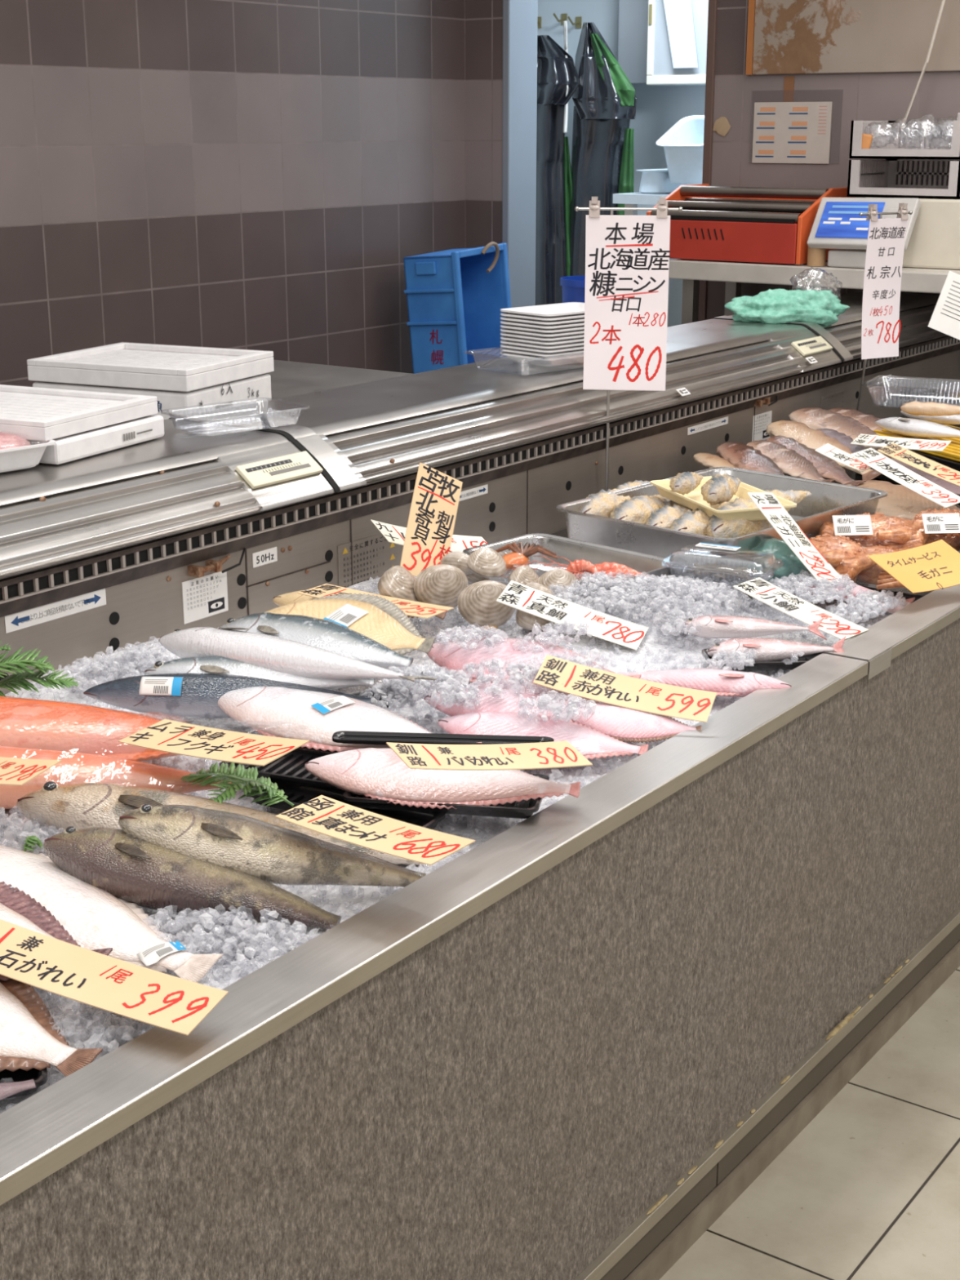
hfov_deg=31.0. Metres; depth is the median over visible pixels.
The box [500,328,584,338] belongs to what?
tray
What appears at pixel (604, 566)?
shrimp
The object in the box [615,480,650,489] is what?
scallop
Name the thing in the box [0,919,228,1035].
price card
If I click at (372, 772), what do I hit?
pink flounder
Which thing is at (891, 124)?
clear bag
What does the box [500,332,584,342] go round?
tray
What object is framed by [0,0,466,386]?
wall
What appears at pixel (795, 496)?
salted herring
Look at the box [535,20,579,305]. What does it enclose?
apron
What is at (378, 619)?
tan flounder
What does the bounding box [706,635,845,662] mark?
fish
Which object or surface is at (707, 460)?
dried fish
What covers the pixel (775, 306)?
net bag
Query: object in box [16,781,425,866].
fish
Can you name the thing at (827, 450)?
price card
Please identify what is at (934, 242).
box
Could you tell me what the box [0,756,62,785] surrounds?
price card
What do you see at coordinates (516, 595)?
price card
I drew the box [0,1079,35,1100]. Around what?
fish
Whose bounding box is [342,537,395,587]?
print
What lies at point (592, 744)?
red flounder
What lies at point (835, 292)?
clear bag
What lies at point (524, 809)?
tray
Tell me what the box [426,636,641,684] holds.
red flounder
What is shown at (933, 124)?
clear bag
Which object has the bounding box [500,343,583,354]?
tray
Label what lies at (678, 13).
paper sheet
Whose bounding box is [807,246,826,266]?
roll
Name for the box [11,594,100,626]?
print
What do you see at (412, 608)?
price card
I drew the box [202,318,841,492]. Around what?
hood
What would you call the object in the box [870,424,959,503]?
tray
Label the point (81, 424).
foam box
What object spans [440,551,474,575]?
clam
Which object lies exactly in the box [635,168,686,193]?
tub
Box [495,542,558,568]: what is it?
shrimp
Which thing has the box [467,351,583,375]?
clear tray
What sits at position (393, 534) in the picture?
price card
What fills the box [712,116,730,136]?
scrap
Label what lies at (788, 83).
tape strip
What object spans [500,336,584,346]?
tray
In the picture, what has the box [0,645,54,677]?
frond
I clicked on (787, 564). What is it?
bag
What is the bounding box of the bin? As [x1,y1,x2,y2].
[560,275,585,302]
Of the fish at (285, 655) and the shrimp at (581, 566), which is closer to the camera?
the fish at (285, 655)
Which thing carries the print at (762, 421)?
attached to the display case
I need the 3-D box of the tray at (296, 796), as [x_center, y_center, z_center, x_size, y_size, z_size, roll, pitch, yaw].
[-0.162,0.201,2.058,0.251,0.018,0.070,9,19,28]
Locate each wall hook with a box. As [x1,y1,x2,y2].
[537,16,541,28]
[553,13,567,25]
[567,16,582,28]
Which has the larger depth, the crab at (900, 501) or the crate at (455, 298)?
the crate at (455, 298)
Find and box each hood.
[0,418,334,579]
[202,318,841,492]
[729,291,947,361]
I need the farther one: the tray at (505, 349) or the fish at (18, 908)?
the tray at (505, 349)
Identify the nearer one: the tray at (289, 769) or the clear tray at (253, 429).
the tray at (289, 769)
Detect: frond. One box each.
[0,640,12,650]
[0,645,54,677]
[0,662,78,696]
[22,835,42,852]
[180,762,293,806]
[207,775,278,803]
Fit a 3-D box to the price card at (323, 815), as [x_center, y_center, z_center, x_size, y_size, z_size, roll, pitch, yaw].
[-0.111,0.198,1.805,0.212,0.005,0.074,12,21,35]
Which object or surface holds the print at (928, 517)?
on the crab at (944, 524)
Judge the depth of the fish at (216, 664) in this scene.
2.37 m
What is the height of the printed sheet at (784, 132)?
0.195 m
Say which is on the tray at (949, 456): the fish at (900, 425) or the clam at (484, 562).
the fish at (900, 425)
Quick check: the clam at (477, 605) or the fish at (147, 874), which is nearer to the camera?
the fish at (147, 874)
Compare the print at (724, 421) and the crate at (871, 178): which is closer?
the print at (724, 421)
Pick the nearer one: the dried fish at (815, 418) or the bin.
the dried fish at (815, 418)
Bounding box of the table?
[668,258,959,324]
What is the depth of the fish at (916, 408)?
4.25 m
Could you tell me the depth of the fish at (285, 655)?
2.36 m
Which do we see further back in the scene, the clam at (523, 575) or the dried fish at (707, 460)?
the dried fish at (707, 460)
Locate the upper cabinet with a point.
(660, 71)
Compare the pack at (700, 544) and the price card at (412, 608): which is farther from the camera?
the pack at (700, 544)
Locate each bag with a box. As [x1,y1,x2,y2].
[724,288,849,325]
[744,537,808,586]
[790,266,842,298]
[864,121,897,147]
[884,117,924,149]
[899,113,947,149]
[926,115,957,149]
[927,115,957,149]
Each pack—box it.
[662,542,776,584]
[861,133,872,148]
[863,383,951,408]
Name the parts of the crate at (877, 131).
panel, panel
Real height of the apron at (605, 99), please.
1.785 m
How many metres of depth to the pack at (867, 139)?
5.29 m
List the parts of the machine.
plate, hot plate, panel, plate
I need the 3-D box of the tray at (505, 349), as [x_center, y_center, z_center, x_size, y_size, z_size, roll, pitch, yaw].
[0.186,-0.658,3.949,0.250,0.022,0.165,-15,22,-40]
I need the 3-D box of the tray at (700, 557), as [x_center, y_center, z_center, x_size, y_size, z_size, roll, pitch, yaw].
[0.420,-0.121,3.000,0.190,0.026,0.120,8,19,26]
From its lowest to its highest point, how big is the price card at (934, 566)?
0.050 m
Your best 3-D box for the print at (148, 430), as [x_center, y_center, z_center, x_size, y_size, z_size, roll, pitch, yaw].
[-0.582,-0.351,2.944,0.001,0.012,0.083,8,18,24]
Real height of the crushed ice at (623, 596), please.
0.174 m
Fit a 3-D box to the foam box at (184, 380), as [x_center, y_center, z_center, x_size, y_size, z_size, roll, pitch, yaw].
[-0.671,-0.526,3.558,0.383,0.120,0.321,7,18,24]
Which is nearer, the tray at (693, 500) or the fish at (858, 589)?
the fish at (858, 589)
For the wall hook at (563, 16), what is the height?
0.050 m
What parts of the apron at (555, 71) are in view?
cloth strip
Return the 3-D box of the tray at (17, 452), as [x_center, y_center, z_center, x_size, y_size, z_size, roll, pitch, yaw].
[-0.781,-0.296,2.714,0.130,0.063,0.200,15,22,41]
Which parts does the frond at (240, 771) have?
stem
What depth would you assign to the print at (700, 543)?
3.03 m
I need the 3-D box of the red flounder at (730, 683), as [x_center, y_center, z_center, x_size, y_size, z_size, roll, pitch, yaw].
[0.304,0.058,2.510,0.295,0.036,0.077,4,17,13]
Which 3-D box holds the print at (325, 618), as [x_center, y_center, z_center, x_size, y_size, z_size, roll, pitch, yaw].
[-0.212,-0.030,2.571,0.049,0.003,0.047,9,39,28]
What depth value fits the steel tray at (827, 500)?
3.27 m
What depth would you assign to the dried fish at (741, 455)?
3.98 m
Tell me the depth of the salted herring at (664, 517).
3.29 m
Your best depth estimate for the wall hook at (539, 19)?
8.14 m
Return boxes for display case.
[0,291,959,1279]
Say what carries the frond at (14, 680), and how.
on the crushed ice at (623, 596)
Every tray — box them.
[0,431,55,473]
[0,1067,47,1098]
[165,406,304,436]
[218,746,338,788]
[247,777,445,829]
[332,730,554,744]
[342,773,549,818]
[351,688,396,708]
[462,533,678,596]
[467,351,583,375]
[500,302,584,318]
[500,312,584,322]
[500,315,584,326]
[500,320,584,330]
[500,324,584,334]
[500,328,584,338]
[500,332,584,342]
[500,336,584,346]
[500,339,584,350]
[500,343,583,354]
[500,347,583,358]
[500,351,583,366]
[555,466,888,578]
[650,475,796,520]
[669,556,775,584]
[701,648,823,671]
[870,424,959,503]
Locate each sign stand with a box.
[574,196,682,491]
[856,203,912,410]
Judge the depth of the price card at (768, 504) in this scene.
3.07 m
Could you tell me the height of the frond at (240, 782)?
0.031 m
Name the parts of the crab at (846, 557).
leg, leg, leg, leg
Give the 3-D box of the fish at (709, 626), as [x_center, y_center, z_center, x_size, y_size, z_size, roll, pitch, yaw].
[0.430,-0.019,2.723,0.228,0.036,0.042,1,17,3]
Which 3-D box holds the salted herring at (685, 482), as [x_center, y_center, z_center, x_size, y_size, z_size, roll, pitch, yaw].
[0.409,-0.312,3.403,0.043,0.043,0.124,11,20,33]
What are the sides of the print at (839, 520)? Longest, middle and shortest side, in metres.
0.060 x 0.031 x 0.001 m
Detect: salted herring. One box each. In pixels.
[582,488,631,517]
[609,494,670,524]
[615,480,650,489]
[644,503,693,528]
[663,500,681,506]
[668,508,709,535]
[669,471,703,495]
[700,473,740,505]
[706,497,773,537]
[764,488,812,508]
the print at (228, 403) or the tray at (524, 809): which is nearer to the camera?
the tray at (524, 809)
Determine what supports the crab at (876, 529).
on the display board at (907, 594)
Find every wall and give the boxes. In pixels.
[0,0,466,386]
[465,0,959,319]
[537,0,705,327]
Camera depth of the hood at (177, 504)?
2.81 m
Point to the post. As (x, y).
(958, 113)
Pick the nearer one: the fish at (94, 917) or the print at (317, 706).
the fish at (94, 917)
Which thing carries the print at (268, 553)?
attached to the display case
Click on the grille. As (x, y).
(35, 586)
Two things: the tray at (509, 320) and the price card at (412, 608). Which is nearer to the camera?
the price card at (412, 608)
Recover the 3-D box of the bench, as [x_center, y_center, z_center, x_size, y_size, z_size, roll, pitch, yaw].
[1.480,-1.228,7.247,1.880,1.221,0.500,11,20,34]
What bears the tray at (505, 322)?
on the tray at (504, 326)
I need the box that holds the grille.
[0,335,959,604]
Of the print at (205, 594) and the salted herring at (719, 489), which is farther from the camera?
the salted herring at (719, 489)
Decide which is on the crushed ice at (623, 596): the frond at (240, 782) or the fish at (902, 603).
the fish at (902, 603)
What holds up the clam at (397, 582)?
on the crushed ice at (623, 596)
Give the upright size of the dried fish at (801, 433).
0.046 m
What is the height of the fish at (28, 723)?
0.098 m
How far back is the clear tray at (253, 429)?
3.05 m
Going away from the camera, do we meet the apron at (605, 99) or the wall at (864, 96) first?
the wall at (864, 96)
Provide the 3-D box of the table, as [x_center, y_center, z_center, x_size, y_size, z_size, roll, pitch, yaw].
[1.171,-0.676,5.631,1.044,1.083,0.462,11,20,34]
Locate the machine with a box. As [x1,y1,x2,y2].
[646,183,856,264]
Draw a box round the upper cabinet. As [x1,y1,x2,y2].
[646,0,708,85]
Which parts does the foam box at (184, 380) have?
lid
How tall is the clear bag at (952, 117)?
0.107 m
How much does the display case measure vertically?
0.981 m
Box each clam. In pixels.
[377,565,419,601]
[413,564,468,607]
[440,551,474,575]
[457,580,515,636]
[466,546,506,577]
[466,573,489,583]
[497,551,507,556]
[508,564,538,585]
[515,608,556,631]
[525,582,557,596]
[537,568,579,600]
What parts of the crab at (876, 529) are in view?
leg, leg, leg, leg, leg, leg, leg, leg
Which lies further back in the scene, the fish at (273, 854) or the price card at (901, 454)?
the price card at (901, 454)
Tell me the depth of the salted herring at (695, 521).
3.22 m
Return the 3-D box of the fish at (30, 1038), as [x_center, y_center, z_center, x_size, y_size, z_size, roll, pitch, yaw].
[-0.527,0.336,1.603,0.439,0.056,0.192,14,22,40]
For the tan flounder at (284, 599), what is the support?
on the crushed ice at (623, 596)
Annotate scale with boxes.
[807,197,920,268]
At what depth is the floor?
2.55 m
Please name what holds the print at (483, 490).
attached to the display case
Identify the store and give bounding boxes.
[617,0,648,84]
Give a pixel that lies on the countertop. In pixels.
(288, 379)
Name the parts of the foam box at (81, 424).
lid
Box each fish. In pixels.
[0,695,181,761]
[0,746,231,808]
[0,844,222,982]
[0,881,112,981]
[0,977,102,1076]
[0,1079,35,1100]
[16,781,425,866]
[43,826,341,929]
[83,672,371,718]
[118,804,426,887]
[144,655,374,689]
[158,626,436,681]
[217,612,413,667]
[680,614,826,639]
[693,453,736,468]
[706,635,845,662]
[715,442,784,475]
[746,440,835,482]
[765,420,882,480]
[766,435,866,486]
[788,407,892,458]
[791,576,915,603]
[815,428,875,470]
[829,408,884,431]
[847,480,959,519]
[871,594,911,613]
[874,417,959,438]
[890,457,959,496]
[900,400,959,416]
[900,410,959,424]
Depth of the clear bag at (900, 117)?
5.31 m
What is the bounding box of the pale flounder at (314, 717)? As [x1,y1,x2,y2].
[217,686,481,752]
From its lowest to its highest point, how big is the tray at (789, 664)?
0.018 m
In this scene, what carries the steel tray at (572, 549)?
on the crushed ice at (623, 596)
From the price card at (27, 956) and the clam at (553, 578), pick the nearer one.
the price card at (27, 956)
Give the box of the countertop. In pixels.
[264,360,411,399]
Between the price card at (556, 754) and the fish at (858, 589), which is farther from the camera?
the fish at (858, 589)
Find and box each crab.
[808,533,882,582]
[818,512,930,551]
[851,543,906,589]
[896,507,959,551]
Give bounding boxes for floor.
[659,966,959,1279]
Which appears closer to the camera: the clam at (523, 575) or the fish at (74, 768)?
the fish at (74, 768)
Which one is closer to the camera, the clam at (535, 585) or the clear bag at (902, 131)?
the clam at (535, 585)
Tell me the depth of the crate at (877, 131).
5.31 m
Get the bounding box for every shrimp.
[495,542,558,568]
[512,555,600,578]
[533,556,642,581]
[562,564,653,587]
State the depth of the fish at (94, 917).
1.75 m
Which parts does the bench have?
leg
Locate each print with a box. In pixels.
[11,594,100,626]
[123,428,152,440]
[144,676,182,695]
[156,400,162,412]
[186,575,224,613]
[199,382,258,408]
[256,552,274,564]
[311,698,342,713]
[323,610,356,626]
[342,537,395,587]
[459,487,485,497]
[690,419,725,431]
[699,542,739,548]
[754,413,769,438]
[837,518,869,533]
[926,516,959,531]
[940,280,959,320]
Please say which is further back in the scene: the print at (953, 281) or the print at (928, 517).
the print at (953, 281)
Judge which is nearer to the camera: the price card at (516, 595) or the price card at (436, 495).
the price card at (516, 595)
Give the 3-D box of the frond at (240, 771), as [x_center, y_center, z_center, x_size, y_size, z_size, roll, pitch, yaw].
[-0.289,0.171,2.055,0.151,0.034,0.073,11,20,34]
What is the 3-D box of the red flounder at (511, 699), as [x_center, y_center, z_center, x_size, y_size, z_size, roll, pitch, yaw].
[0.068,0.090,2.359,0.296,0.032,0.131,5,17,17]
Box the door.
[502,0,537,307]
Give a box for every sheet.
[663,0,697,67]
[751,102,832,164]
[928,271,959,339]
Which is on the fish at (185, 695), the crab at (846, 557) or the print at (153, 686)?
the print at (153, 686)
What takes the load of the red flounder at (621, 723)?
on the crushed ice at (623, 596)
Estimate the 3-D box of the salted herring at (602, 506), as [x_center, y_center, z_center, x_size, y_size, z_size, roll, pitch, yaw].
[0.271,-0.273,3.472,0.078,0.068,0.267,10,20,32]
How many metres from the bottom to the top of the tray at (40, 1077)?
0.018 m
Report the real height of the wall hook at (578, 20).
0.050 m
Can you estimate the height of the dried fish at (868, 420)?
0.042 m
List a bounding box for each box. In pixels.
[0,384,164,464]
[26,342,274,419]
[899,197,959,270]
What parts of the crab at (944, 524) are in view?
leg, leg, leg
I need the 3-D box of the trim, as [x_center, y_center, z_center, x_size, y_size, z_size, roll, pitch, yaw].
[0.822,-1.413,6.067,0.030,2.250,0.152,11,20,34]
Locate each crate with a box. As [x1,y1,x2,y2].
[403,241,511,373]
[847,159,959,199]
[848,120,959,159]
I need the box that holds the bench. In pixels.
[613,191,669,215]
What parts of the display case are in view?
panel, trim, kick plate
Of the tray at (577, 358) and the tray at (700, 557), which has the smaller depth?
the tray at (700, 557)
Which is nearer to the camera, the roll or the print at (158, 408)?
the print at (158, 408)
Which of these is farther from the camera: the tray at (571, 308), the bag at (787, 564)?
the tray at (571, 308)
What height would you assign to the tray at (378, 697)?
0.018 m
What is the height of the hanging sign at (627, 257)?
0.365 m
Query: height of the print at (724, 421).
0.011 m
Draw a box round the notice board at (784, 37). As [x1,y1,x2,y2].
[745,0,959,75]
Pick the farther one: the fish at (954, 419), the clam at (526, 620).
the fish at (954, 419)
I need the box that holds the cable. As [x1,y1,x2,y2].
[900,0,945,128]
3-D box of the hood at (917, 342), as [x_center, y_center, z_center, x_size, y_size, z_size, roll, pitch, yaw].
[1.126,-0.828,5.240,0.405,0.358,1.049,11,20,34]
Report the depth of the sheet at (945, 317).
4.81 m
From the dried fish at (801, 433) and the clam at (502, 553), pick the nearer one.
the clam at (502, 553)
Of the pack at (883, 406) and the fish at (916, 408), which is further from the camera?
the pack at (883, 406)
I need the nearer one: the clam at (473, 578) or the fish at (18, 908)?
the fish at (18, 908)
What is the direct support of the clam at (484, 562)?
on the clam at (473, 578)
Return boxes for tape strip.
[782,75,795,102]
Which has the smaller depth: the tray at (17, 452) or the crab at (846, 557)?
the tray at (17, 452)
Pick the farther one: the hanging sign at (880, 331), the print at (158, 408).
the hanging sign at (880, 331)
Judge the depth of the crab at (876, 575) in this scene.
3.16 m
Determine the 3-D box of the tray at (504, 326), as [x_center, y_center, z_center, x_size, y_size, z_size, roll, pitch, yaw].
[0.186,-0.708,3.934,0.250,0.022,0.165,-15,22,-41]
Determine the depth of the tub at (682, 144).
7.27 m
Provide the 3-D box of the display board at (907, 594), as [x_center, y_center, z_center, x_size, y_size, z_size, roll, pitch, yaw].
[1.219,-0.397,4.370,0.920,0.068,2.460,11,20,34]
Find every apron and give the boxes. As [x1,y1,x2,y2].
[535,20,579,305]
[569,22,636,275]
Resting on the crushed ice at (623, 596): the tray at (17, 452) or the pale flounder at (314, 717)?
the pale flounder at (314, 717)
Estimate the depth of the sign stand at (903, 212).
4.54 m
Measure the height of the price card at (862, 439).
0.016 m
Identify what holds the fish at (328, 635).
on the crushed ice at (623, 596)
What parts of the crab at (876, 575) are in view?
leg, leg, leg, leg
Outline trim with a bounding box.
[697,0,717,321]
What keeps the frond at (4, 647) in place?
on the frond at (14, 660)
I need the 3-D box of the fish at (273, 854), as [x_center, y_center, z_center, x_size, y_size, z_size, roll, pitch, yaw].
[-0.222,0.221,1.850,0.327,0.098,0.071,-1,17,-3]
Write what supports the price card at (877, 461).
on the crab at (900, 501)
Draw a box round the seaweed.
[686,562,757,580]
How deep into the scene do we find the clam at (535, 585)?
2.88 m
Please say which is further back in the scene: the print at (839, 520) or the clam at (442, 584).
the print at (839, 520)
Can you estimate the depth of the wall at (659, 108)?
7.97 m
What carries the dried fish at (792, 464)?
on the dried fish at (741, 455)
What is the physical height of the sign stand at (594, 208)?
0.690 m
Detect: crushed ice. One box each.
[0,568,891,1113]
[0,568,906,1109]
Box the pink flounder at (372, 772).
[304,747,580,808]
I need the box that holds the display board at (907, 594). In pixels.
[551,395,959,613]
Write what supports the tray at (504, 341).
on the tray at (504, 345)
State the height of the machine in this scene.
0.223 m
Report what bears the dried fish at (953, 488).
on the tray at (949, 456)
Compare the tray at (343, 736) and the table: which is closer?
the tray at (343, 736)
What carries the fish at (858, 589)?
on the crushed ice at (623, 596)
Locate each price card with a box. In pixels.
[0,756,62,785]
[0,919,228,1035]
[118,719,309,765]
[275,795,475,865]
[297,583,453,618]
[370,519,487,552]
[386,740,592,770]
[400,462,462,576]
[496,580,648,649]
[533,654,716,722]
[733,577,868,639]
[746,492,844,582]
[814,443,871,471]
[849,448,959,507]
[850,433,951,451]
[867,539,959,592]
[877,442,959,486]
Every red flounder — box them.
[423,682,599,720]
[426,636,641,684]
[437,711,648,759]
[567,702,701,742]
[604,667,791,697]
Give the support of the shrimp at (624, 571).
in the steel tray at (572, 549)
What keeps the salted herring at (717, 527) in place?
on the steel tray at (827, 500)
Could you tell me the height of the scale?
0.208 m
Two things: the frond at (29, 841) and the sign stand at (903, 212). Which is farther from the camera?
the sign stand at (903, 212)
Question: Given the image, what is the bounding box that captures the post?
[954,112,959,160]
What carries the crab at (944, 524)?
on the display board at (907, 594)
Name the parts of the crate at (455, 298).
rope handle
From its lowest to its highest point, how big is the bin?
0.848 m
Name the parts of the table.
leg, leg, leg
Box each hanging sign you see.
[582,214,670,391]
[861,217,907,359]
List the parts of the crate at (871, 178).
panel, panel, panel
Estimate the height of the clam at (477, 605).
0.088 m
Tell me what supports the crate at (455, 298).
on the stand
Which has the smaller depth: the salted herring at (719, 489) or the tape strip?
the salted herring at (719, 489)
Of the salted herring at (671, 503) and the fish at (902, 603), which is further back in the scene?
the salted herring at (671, 503)
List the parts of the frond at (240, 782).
stem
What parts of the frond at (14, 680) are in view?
stem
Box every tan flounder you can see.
[265,593,435,654]
[272,590,446,619]
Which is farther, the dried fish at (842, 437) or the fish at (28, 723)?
the dried fish at (842, 437)
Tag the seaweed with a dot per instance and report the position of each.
(717, 574)
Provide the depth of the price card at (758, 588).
2.78 m
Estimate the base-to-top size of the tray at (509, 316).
0.022 m
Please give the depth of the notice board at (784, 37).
5.54 m
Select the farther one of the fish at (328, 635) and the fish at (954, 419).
the fish at (954, 419)
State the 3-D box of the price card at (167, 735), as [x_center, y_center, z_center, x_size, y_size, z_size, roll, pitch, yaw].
[-0.315,0.119,2.029,0.245,0.034,0.076,12,21,36]
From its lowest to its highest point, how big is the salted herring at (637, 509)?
0.070 m
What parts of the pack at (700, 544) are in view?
lid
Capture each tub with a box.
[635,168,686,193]
[656,115,704,184]
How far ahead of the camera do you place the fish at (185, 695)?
2.35 m
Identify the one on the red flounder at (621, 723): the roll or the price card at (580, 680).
the price card at (580, 680)

